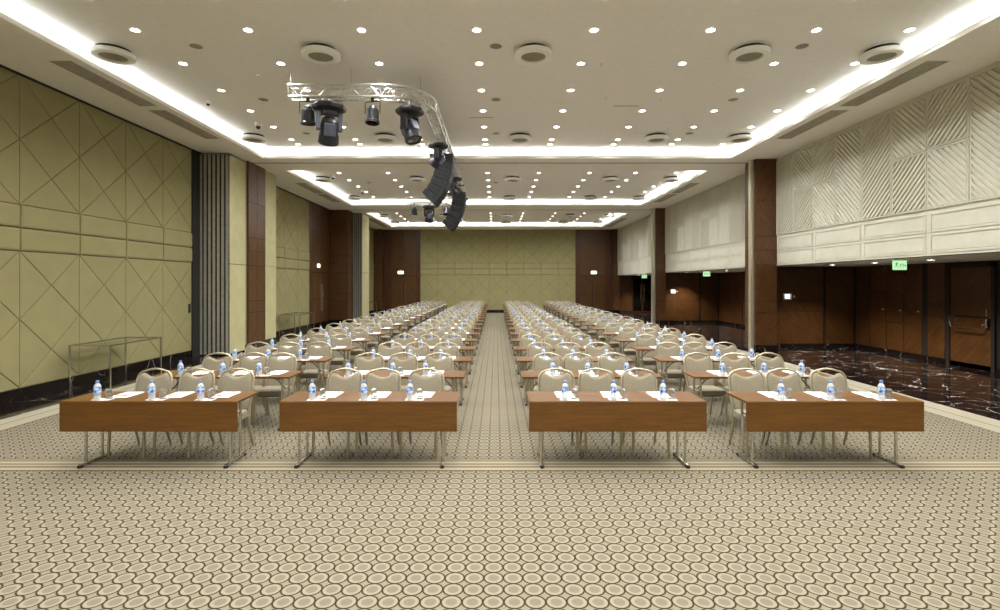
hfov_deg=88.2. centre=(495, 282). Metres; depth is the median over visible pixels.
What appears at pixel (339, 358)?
banquet chair
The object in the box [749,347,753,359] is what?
water bottle
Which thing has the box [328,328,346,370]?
banquet chair
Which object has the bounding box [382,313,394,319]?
banquet chair
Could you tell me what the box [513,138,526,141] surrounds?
grille
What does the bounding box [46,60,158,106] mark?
ceiling vent
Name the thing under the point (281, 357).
paper sheet
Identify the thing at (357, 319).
banquet chair
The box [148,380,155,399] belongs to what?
water bottle
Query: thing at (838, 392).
drinking glass
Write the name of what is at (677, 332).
banquet chair
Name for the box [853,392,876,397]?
paper sheet
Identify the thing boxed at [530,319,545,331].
banquet chair
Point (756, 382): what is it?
banquet chair
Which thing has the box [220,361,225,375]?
water bottle
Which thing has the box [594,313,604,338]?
banquet chair
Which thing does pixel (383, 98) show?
lighting truss
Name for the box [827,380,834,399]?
water bottle
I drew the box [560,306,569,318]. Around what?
banquet chair
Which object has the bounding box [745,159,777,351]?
column
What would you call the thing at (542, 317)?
banquet chair
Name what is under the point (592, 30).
recessed light
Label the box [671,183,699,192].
ceiling vent
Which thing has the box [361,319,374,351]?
banquet chair
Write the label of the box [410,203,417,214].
spot lamp
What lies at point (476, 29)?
recessed light
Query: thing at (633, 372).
drinking glass
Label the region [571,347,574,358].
water bottle
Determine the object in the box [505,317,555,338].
conference table
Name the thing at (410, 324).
banquet chair
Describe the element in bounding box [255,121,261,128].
security camera
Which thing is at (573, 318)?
conference table
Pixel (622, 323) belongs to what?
banquet chair
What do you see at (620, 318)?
banquet chair
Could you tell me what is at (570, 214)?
ceiling vent
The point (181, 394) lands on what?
paper sheet
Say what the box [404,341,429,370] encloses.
banquet chair
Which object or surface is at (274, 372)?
paper sheet
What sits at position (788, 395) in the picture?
drinking glass
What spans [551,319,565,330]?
banquet chair
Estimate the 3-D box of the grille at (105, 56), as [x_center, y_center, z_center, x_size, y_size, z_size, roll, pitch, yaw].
[-6.450,-3.824,8.700,0.412,0.012,0.412,0,0,0]
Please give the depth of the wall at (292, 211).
21.73 m
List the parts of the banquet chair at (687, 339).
backrest, frame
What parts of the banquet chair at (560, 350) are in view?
backrest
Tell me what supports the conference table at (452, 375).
on the floor at (492, 528)
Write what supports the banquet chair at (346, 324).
on the floor at (492, 528)
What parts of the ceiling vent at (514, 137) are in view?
ceiling plate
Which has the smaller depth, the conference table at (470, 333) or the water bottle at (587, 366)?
the water bottle at (587, 366)
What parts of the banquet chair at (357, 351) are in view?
seat, backrest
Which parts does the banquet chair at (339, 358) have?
seat, backrest, frame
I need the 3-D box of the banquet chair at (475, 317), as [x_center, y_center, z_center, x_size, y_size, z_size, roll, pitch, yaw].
[-0.882,1.568,18.070,0.469,0.975,0.544,0,0,2]
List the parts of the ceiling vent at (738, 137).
ceiling plate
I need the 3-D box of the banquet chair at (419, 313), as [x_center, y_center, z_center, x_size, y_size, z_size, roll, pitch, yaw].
[-3.335,1.568,21.013,0.469,0.975,0.544,0,0,1]
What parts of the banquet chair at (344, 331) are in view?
backrest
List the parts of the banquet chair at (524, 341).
backrest, frame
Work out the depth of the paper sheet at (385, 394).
5.96 m
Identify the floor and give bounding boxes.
[0,313,382,419]
[0,313,999,609]
[613,313,999,420]
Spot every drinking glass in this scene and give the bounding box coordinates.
[105,388,112,399]
[159,388,166,399]
[208,388,214,399]
[265,367,269,375]
[319,388,325,399]
[371,388,376,399]
[398,367,402,374]
[417,388,422,399]
[571,388,577,399]
[592,367,596,375]
[619,388,625,399]
[631,367,635,375]
[668,388,674,399]
[726,367,730,374]
[785,388,792,399]
[805,367,809,375]
[835,388,841,399]
[885,388,892,399]
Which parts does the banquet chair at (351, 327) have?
backrest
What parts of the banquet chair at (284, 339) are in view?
backrest, frame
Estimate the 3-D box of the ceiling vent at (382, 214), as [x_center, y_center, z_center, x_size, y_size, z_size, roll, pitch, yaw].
[-6.450,-3.869,29.600,0.649,0.159,0.649,0,0,-41]
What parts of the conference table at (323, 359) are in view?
leg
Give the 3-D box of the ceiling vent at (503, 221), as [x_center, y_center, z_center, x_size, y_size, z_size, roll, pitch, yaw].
[0.630,-3.869,32.800,0.649,0.159,0.649,0,0,-26]
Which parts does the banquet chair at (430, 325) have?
backrest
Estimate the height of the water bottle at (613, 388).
0.208 m
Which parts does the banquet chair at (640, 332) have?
backrest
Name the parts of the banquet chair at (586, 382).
leg, leg, backrest, frame, leg, leg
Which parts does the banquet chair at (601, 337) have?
seat, backrest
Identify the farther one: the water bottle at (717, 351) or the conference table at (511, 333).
the conference table at (511, 333)
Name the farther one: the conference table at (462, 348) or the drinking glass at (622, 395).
the conference table at (462, 348)
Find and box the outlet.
[612,105,639,106]
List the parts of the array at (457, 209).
fly frame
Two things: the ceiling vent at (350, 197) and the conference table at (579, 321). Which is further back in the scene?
the ceiling vent at (350, 197)
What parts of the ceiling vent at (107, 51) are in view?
ceiling plate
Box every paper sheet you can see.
[113,392,142,397]
[167,392,193,397]
[192,371,212,373]
[215,392,239,397]
[234,371,252,373]
[270,371,287,374]
[277,356,290,358]
[309,356,322,358]
[317,392,342,397]
[367,392,390,397]
[413,392,434,397]
[554,392,570,397]
[601,392,618,397]
[646,392,667,397]
[708,371,725,373]
[758,392,776,397]
[805,392,834,397]
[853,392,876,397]
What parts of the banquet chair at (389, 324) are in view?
backrest, seat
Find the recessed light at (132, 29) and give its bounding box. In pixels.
[128,27,141,32]
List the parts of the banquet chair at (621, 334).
frame, backrest, seat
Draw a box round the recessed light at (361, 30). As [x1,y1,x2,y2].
[356,27,366,32]
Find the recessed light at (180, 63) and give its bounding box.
[177,61,187,65]
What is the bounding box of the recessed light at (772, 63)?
[769,61,778,65]
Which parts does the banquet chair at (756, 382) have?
leg, seat, leg, frame, backrest, leg, leg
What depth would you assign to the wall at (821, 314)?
16.39 m
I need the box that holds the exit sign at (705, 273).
[703,271,709,275]
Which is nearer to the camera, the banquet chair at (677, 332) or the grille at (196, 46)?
the grille at (196, 46)
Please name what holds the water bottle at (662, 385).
on the mat
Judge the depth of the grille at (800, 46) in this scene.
8.60 m
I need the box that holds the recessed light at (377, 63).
[374,61,383,65]
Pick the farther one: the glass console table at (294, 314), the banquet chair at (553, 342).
the glass console table at (294, 314)
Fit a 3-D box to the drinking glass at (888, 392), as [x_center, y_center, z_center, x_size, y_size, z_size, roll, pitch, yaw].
[4.365,1.232,5.735,0.072,0.112,0.071,0,0,0]
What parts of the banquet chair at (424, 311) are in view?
backrest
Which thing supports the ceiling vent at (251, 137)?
in the ceiling at (640, 44)
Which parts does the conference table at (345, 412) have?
leg, leg, modesty panel, leg, leg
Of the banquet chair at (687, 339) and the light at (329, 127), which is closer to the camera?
the light at (329, 127)
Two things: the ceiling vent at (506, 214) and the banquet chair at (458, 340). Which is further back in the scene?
the ceiling vent at (506, 214)
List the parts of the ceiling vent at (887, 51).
ceiling plate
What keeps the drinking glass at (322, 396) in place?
on the mat
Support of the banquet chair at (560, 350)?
on the floor at (492, 528)
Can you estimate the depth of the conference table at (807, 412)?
5.62 m
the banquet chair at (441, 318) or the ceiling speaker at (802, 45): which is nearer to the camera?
the ceiling speaker at (802, 45)
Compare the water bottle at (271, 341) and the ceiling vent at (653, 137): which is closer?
the water bottle at (271, 341)
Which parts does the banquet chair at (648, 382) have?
leg, backrest, frame, leg, leg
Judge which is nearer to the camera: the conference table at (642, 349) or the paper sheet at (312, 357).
the paper sheet at (312, 357)
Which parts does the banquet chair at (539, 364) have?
backrest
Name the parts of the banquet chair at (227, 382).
leg, leg, leg, backrest, frame, seat, leg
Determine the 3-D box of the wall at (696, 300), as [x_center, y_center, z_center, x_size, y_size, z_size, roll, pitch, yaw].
[9.855,0.755,26.610,3.090,2.590,0.480,0,0,0]
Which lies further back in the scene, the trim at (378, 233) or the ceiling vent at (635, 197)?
the trim at (378, 233)
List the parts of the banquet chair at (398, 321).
backrest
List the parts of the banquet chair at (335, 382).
leg, leg, backrest, frame, leg, leg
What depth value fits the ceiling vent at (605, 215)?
29.41 m
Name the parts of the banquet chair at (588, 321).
backrest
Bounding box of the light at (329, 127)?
[311,98,346,146]
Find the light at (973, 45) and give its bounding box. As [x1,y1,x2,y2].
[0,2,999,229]
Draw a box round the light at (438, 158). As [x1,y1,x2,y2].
[428,138,447,169]
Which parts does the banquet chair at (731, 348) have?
frame, backrest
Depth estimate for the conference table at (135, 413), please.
5.62 m
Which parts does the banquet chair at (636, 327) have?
backrest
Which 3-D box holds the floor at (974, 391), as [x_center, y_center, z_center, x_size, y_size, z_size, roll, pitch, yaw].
[9.550,2.075,15.350,4.100,0.051,40.700,0,0,0]
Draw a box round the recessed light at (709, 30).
[705,27,716,32]
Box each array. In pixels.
[422,153,454,207]
[442,184,466,232]
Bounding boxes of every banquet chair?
[107,368,172,457]
[153,368,214,457]
[195,368,254,457]
[201,352,232,390]
[238,352,267,422]
[245,342,270,399]
[253,352,296,423]
[265,342,300,396]
[279,334,301,378]
[296,341,331,391]
[299,334,329,383]
[302,328,324,354]
[312,368,362,457]
[324,334,351,383]
[326,323,342,331]
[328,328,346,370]
[341,319,356,331]
[343,328,367,370]
[347,323,363,336]
[354,352,384,379]
[355,368,400,457]
[356,316,369,326]
[359,323,380,356]
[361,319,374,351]
[367,313,378,319]
[369,316,387,347]
[377,311,388,319]
[377,319,392,347]
[377,342,402,370]
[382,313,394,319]
[385,316,402,345]
[388,352,417,390]
[393,313,408,338]
[394,334,414,355]
[399,368,444,457]
[403,311,414,332]
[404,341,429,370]
[408,328,426,345]
[410,309,420,330]
[416,307,426,325]
[416,323,432,331]
[418,334,439,355]
[421,306,430,318]
[423,352,453,390]
[424,319,439,331]
[426,328,444,337]
[431,316,442,322]
[433,342,458,390]
[434,323,451,337]
[439,319,454,330]
[440,334,462,383]
[445,316,458,323]
[447,328,466,370]
[449,313,460,319]
[454,323,470,355]
[458,319,473,353]
[461,316,474,343]
[465,313,477,337]
[469,309,479,332]
[511,313,523,323]
[513,316,526,327]
[514,319,528,345]
[515,323,531,337]
[519,328,537,371]
[520,334,541,383]
[527,316,540,323]
[527,342,551,400]
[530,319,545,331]
[532,352,562,390]
[534,323,550,337]
[537,311,548,316]
[538,368,578,457]
[540,313,553,319]
[540,328,558,345]
[544,334,565,355]
[545,316,558,326]
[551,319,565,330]
[555,342,580,355]
[556,323,572,336]
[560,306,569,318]
[563,307,573,321]
[563,328,581,345]
[563,352,592,390]
[568,309,581,331]
[571,334,592,355]
[572,311,586,333]
[578,368,622,457]
[579,313,592,337]
[585,342,610,370]
[586,316,601,345]
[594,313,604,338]
[596,319,615,352]
[598,352,627,390]
[600,311,610,319]
[601,316,613,344]
[605,323,626,356]
[608,313,620,322]
[610,319,625,351]
[618,328,636,366]
[619,316,631,326]
[620,368,669,457]
[622,323,639,356]
[629,319,643,327]
[635,334,656,372]
[638,328,657,368]
[644,323,659,335]
[655,342,688,390]
[658,334,682,379]
[662,328,681,345]
[682,342,717,400]
[683,352,727,422]
[685,334,714,383]
[712,342,737,394]
[720,352,750,415]
[728,368,784,457]
[754,352,784,370]
[765,368,825,457]
[809,368,872,457]
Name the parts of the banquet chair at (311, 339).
backrest, frame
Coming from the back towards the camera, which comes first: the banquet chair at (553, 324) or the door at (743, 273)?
the door at (743, 273)
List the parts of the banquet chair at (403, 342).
frame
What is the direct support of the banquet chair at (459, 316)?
on the floor at (492, 528)
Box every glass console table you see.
[68,337,161,389]
[279,312,313,336]
[369,301,381,313]
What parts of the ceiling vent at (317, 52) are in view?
ceiling plate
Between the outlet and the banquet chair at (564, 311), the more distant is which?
the banquet chair at (564, 311)
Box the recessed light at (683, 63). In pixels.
[677,61,686,65]
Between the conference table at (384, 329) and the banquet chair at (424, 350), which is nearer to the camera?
the banquet chair at (424, 350)
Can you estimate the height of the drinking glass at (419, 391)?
0.112 m
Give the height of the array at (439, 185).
1.381 m
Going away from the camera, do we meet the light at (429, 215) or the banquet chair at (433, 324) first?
the banquet chair at (433, 324)
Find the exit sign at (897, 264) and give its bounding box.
[892,259,906,269]
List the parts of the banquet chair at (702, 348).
backrest, frame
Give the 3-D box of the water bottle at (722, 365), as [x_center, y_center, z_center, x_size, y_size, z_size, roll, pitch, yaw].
[3.148,1.184,7.177,0.072,0.208,0.072,0,0,-31]
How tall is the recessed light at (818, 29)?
0.013 m
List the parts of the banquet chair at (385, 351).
frame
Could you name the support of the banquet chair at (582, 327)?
on the floor at (492, 528)
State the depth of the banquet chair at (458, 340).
10.91 m
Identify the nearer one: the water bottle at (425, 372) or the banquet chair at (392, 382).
the banquet chair at (392, 382)
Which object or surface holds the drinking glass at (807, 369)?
on the mat
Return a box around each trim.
[0,64,373,229]
[191,150,199,357]
[246,161,265,347]
[329,210,352,323]
[373,229,383,312]
[612,229,619,312]
[651,209,654,324]
[655,208,665,324]
[744,166,745,347]
[748,160,753,350]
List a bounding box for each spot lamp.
[299,98,315,125]
[365,98,380,125]
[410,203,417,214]
[442,203,448,215]
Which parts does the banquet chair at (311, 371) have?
seat, backrest, frame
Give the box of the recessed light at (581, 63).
[576,61,585,65]
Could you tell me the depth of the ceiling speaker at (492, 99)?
11.09 m
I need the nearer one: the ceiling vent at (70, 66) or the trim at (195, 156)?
the ceiling vent at (70, 66)
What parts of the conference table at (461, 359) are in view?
leg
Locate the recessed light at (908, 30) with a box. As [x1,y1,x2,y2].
[902,27,916,32]
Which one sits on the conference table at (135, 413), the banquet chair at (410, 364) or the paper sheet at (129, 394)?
the paper sheet at (129, 394)
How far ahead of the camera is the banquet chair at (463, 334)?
12.39 m
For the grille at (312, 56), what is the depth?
8.71 m
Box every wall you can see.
[0,67,191,391]
[200,154,275,354]
[276,187,328,331]
[353,213,368,319]
[369,228,373,310]
[383,230,650,312]
[617,173,744,274]
[666,273,718,322]
[719,260,999,373]
[776,61,999,264]
[777,267,854,347]
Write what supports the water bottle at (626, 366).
on the mat
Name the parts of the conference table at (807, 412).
leg, leg, modesty panel, leg, leg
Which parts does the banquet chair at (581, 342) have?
frame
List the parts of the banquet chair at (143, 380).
leg, leg, leg, backrest, frame, leg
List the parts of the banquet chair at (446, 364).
backrest, seat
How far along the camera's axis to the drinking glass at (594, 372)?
7.17 m
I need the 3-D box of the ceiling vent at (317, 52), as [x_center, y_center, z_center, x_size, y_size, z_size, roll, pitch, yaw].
[-2.950,-3.869,8.700,0.649,0.159,0.649,0,0,-26]
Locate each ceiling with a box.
[0,0,999,222]
[633,252,999,274]
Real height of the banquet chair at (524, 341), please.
0.975 m
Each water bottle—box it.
[93,380,100,399]
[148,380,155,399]
[178,361,183,375]
[197,380,203,399]
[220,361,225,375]
[232,347,236,359]
[256,360,261,375]
[266,347,269,356]
[270,338,273,348]
[298,347,301,359]
[309,380,315,399]
[345,360,350,375]
[361,380,366,399]
[371,347,375,359]
[390,360,394,374]
[407,380,412,399]
[423,360,427,375]
[439,347,442,359]
[541,347,544,358]
[550,360,554,375]
[562,380,567,399]
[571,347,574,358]
[585,361,589,374]
[604,347,608,358]
[610,380,616,399]
[624,360,628,372]
[660,380,665,399]
[680,347,683,359]
[710,338,713,348]
[716,347,719,359]
[720,360,724,375]
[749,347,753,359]
[761,360,766,375]
[777,380,784,399]
[798,361,803,375]
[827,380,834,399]
[877,380,884,399]
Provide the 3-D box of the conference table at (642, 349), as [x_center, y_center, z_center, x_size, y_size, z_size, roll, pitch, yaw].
[3.706,1.670,10.287,1.935,0.760,0.515,0,0,0]
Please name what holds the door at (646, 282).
in the wall at (493, 267)
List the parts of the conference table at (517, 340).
leg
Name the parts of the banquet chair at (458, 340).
backrest, frame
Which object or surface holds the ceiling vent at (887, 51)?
in the ceiling at (640, 44)
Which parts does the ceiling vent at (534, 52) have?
ceiling plate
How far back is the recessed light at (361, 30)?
8.06 m
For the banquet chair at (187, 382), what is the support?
on the floor at (492, 528)
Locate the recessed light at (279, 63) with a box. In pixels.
[276,61,285,65]
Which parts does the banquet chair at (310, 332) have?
backrest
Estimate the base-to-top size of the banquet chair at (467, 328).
0.975 m
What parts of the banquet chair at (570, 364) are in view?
backrest, frame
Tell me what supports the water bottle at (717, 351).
on the mat
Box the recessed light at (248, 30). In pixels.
[242,27,253,32]
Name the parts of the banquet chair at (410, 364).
backrest, frame, seat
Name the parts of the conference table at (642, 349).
leg, leg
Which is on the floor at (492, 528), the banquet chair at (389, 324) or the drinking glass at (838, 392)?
the banquet chair at (389, 324)
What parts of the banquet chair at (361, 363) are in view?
frame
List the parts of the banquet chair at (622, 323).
backrest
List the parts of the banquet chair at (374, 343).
backrest, seat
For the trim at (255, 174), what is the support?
attached to the wall at (222, 176)
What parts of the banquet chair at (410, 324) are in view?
backrest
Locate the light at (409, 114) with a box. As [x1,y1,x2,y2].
[395,100,424,144]
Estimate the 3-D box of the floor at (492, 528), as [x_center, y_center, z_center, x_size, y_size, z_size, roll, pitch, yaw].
[-0.050,2.050,15.250,15.100,0.001,40.500,0,0,0]
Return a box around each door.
[313,273,320,322]
[321,273,327,321]
[392,276,402,309]
[404,276,415,306]
[581,276,591,308]
[593,276,604,312]
[632,278,641,312]
[642,278,650,312]
[743,273,744,324]
[870,266,885,348]
[887,266,903,351]
[904,264,921,354]
[946,262,996,372]
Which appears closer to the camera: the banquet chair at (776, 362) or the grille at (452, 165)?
the banquet chair at (776, 362)
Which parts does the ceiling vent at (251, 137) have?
ceiling plate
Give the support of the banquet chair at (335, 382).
on the floor at (492, 528)
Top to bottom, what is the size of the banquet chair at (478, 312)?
0.975 m
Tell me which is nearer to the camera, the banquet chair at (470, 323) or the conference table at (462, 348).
the conference table at (462, 348)
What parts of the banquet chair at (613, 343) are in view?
backrest, seat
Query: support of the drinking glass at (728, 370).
on the mat
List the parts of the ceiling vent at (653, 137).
ceiling plate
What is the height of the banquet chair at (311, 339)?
0.975 m
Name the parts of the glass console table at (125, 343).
leg, leg, frame, leg, leg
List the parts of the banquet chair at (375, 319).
backrest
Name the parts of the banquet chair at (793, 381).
leg, frame, backrest, leg, leg, leg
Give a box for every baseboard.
[0,310,373,404]
[442,310,548,312]
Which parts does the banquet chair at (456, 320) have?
backrest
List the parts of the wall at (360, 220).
partition panel, partition panel, partition panel, partition panel, partition panel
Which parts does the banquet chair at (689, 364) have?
backrest, frame, seat, leg, leg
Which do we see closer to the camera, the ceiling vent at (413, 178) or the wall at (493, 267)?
the ceiling vent at (413, 178)
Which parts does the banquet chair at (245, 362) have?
leg, backrest, frame, seat, leg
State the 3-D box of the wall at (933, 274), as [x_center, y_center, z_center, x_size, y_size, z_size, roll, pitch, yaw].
[11.490,0.755,15.250,0.220,2.590,40.500,0,0,0]
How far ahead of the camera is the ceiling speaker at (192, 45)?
8.60 m
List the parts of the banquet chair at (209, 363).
backrest, frame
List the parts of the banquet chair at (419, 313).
backrest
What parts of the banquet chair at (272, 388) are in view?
leg, leg, seat, backrest, frame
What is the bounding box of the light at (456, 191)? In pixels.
[449,173,461,196]
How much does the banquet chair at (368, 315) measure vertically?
0.975 m
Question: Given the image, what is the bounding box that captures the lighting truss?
[288,68,466,203]
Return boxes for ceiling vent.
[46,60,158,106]
[89,40,136,64]
[147,110,220,138]
[240,132,266,142]
[295,183,323,192]
[300,40,340,64]
[313,175,331,181]
[317,194,340,201]
[346,195,360,199]
[369,218,380,222]
[373,132,397,142]
[378,213,388,216]
[389,220,399,223]
[408,175,425,181]
[501,213,512,216]
[501,220,510,223]
[503,195,516,199]
[504,175,521,181]
[507,132,531,142]
[514,40,552,64]
[558,220,567,223]
[565,213,575,216]
[583,195,596,199]
[593,220,602,223]
[602,175,619,181]
[604,213,614,216]
[613,218,627,222]
[632,195,646,199]
[644,132,668,142]
[653,194,676,201]
[662,175,679,181]
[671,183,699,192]
[727,132,753,142]
[728,40,770,64]
[775,110,849,138]
[838,60,951,106]
[858,40,905,64]
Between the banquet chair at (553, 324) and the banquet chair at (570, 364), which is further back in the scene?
the banquet chair at (553, 324)
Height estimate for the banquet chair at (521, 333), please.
0.975 m
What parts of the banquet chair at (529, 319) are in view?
backrest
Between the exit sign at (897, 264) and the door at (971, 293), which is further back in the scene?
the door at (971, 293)
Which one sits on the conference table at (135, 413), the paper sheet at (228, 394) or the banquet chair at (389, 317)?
the paper sheet at (228, 394)
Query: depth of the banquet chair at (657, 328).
13.89 m
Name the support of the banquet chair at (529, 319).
on the floor at (492, 528)
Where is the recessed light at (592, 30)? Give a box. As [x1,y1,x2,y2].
[588,27,599,32]
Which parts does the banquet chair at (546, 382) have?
backrest, frame, leg, leg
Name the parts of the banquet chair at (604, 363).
backrest, frame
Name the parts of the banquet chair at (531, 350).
backrest, frame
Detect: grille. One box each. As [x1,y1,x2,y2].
[98,52,127,61]
[189,44,202,48]
[246,138,261,141]
[308,52,333,61]
[378,138,392,141]
[434,198,441,207]
[440,190,446,200]
[445,182,450,193]
[448,173,452,184]
[451,164,454,176]
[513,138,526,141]
[521,52,544,61]
[648,138,663,141]
[732,138,747,141]
[736,52,762,61]
[795,44,808,48]
[867,52,896,61]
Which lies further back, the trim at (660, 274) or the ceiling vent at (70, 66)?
the trim at (660, 274)
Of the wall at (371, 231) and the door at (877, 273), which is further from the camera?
the wall at (371, 231)
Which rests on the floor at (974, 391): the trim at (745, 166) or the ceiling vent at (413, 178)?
the trim at (745, 166)
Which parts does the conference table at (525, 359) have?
leg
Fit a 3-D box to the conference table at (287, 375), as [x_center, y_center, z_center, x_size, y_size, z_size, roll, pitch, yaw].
[-3.801,1.670,7.348,1.935,0.760,0.515,0,0,0]
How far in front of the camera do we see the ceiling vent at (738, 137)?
13.58 m
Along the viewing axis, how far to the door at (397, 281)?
35.48 m
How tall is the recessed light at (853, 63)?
0.013 m
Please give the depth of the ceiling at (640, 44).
9.41 m
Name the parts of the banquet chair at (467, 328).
backrest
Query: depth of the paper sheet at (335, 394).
5.96 m
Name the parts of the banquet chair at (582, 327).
backrest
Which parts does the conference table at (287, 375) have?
leg, leg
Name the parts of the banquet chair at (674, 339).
backrest, frame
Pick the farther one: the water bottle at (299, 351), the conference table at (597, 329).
the conference table at (597, 329)
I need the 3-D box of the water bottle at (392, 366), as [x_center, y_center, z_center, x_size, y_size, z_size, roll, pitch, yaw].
[-1.438,1.184,7.189,0.072,0.208,0.072,0,0,36]
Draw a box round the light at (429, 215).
[422,203,435,222]
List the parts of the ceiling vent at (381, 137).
ceiling plate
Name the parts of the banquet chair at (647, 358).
backrest, frame, seat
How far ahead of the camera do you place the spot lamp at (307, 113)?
9.33 m
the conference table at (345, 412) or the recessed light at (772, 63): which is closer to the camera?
the conference table at (345, 412)
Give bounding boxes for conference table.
[59,391,258,468]
[152,371,302,430]
[216,356,334,390]
[258,346,357,370]
[279,391,459,468]
[291,338,373,370]
[316,332,387,345]
[324,371,465,390]
[347,328,398,345]
[357,324,406,337]
[362,356,471,405]
[370,320,413,337]
[375,346,475,387]
[379,317,419,326]
[390,338,477,373]
[406,332,478,363]
[413,328,480,355]
[420,324,482,348]
[428,320,483,343]
[433,317,484,338]
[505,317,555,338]
[507,320,561,343]
[508,324,569,348]
[509,328,576,355]
[510,332,587,363]
[511,338,598,373]
[513,346,613,387]
[516,356,633,405]
[521,371,662,390]
[526,391,706,468]
[569,317,607,327]
[575,320,634,329]
[582,324,644,336]
[591,328,662,345]
[600,332,671,345]
[613,338,696,354]
[630,346,726,385]
[652,356,769,390]
[681,371,830,398]
[726,391,923,468]
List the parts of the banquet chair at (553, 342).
frame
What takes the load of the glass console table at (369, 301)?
on the floor at (11, 409)
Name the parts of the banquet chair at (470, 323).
backrest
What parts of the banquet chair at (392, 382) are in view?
leg, leg, backrest, frame, leg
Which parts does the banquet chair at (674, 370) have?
frame, backrest, seat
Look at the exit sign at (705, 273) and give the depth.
21.99 m
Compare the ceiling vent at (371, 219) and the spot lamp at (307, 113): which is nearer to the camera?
the spot lamp at (307, 113)
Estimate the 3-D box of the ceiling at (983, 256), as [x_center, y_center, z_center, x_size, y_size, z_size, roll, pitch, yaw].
[9.955,-0.670,15.350,3.290,0.300,40.700,0,0,0]
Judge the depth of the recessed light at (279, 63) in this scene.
9.28 m
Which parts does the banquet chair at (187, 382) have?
leg, leg, leg, backrest, frame, leg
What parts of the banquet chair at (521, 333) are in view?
backrest, frame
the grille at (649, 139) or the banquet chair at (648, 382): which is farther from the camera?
the grille at (649, 139)
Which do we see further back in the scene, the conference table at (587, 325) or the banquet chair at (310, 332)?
the conference table at (587, 325)
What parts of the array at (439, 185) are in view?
fly frame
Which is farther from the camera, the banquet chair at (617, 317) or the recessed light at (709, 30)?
the banquet chair at (617, 317)
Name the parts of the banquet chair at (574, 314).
backrest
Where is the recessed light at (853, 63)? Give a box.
[849,61,859,65]
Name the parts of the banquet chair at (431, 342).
frame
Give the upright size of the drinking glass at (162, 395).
0.112 m
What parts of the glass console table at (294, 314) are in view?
frame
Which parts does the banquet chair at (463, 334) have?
backrest, frame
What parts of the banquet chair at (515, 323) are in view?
backrest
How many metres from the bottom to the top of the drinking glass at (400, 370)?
0.112 m
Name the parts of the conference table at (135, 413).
leg, leg, modesty panel, leg, leg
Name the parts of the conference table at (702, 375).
leg, leg, leg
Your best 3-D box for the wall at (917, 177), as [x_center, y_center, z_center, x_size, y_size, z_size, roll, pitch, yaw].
[8.443,-2.095,5.025,0.334,3.150,20.470,0,0,0]
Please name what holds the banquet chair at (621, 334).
on the floor at (492, 528)
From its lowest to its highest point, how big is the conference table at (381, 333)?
0.760 m
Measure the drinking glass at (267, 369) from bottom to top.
0.112 m
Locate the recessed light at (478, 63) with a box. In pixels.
[475,61,483,65]
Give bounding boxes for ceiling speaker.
[188,43,203,49]
[258,98,268,101]
[489,43,502,48]
[491,98,500,101]
[727,98,738,101]
[794,43,809,49]
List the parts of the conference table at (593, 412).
leg, leg, modesty panel, leg, leg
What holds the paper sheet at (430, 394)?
on the conference table at (345, 412)
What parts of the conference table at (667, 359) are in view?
leg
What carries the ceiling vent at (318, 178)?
in the ceiling at (640, 44)
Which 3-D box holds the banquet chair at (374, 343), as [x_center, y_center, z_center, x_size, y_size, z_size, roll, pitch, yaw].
[-3.332,1.568,13.649,0.469,0.975,0.544,0,0,2]
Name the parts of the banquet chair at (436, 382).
leg, leg, backrest, frame, leg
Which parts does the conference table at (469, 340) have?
leg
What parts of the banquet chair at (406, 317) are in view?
backrest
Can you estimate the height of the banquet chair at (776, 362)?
0.975 m
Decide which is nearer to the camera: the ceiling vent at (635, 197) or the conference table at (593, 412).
the conference table at (593, 412)
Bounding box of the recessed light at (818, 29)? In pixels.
[810,27,822,32]
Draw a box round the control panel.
[783,293,791,299]
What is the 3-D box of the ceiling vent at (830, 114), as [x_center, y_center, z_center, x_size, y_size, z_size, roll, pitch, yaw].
[7.300,-3.666,12.025,0.420,0.008,2.220,0,0,0]
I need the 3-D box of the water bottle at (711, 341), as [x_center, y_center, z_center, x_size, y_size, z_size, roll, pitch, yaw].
[4.231,1.184,10.111,0.072,0.208,0.072,0,0,-6]
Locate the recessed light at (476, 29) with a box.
[471,27,481,32]
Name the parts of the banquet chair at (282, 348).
backrest, frame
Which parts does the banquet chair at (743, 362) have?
leg, frame, backrest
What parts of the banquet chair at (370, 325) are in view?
backrest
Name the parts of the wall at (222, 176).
partition panel, partition panel, partition panel, partition panel, partition panel, partition panel, partition panel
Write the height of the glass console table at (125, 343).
0.860 m
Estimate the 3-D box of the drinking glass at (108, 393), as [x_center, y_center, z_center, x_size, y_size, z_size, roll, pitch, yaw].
[-4.302,1.232,5.735,0.072,0.112,0.071,0,0,0]
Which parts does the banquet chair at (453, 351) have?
frame, backrest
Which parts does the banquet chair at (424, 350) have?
frame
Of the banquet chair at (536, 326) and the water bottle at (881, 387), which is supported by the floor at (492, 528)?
the banquet chair at (536, 326)
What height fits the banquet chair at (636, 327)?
0.975 m
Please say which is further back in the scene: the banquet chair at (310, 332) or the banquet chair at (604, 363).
the banquet chair at (310, 332)
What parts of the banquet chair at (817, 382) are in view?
leg, backrest, frame, leg, leg, leg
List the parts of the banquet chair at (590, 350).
frame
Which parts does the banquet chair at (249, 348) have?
backrest, frame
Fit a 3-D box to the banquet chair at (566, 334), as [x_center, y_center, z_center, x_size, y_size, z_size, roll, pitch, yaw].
[1.845,1.568,12.174,0.469,0.975,0.544,0,0,-3]
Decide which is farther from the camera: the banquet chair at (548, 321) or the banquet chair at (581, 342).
the banquet chair at (548, 321)
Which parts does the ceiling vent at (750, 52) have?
ceiling plate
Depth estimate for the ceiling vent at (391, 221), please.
32.58 m
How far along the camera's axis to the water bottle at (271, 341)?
10.10 m
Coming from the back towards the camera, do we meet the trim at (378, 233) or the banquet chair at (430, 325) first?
the trim at (378, 233)
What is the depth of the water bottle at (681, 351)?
8.63 m

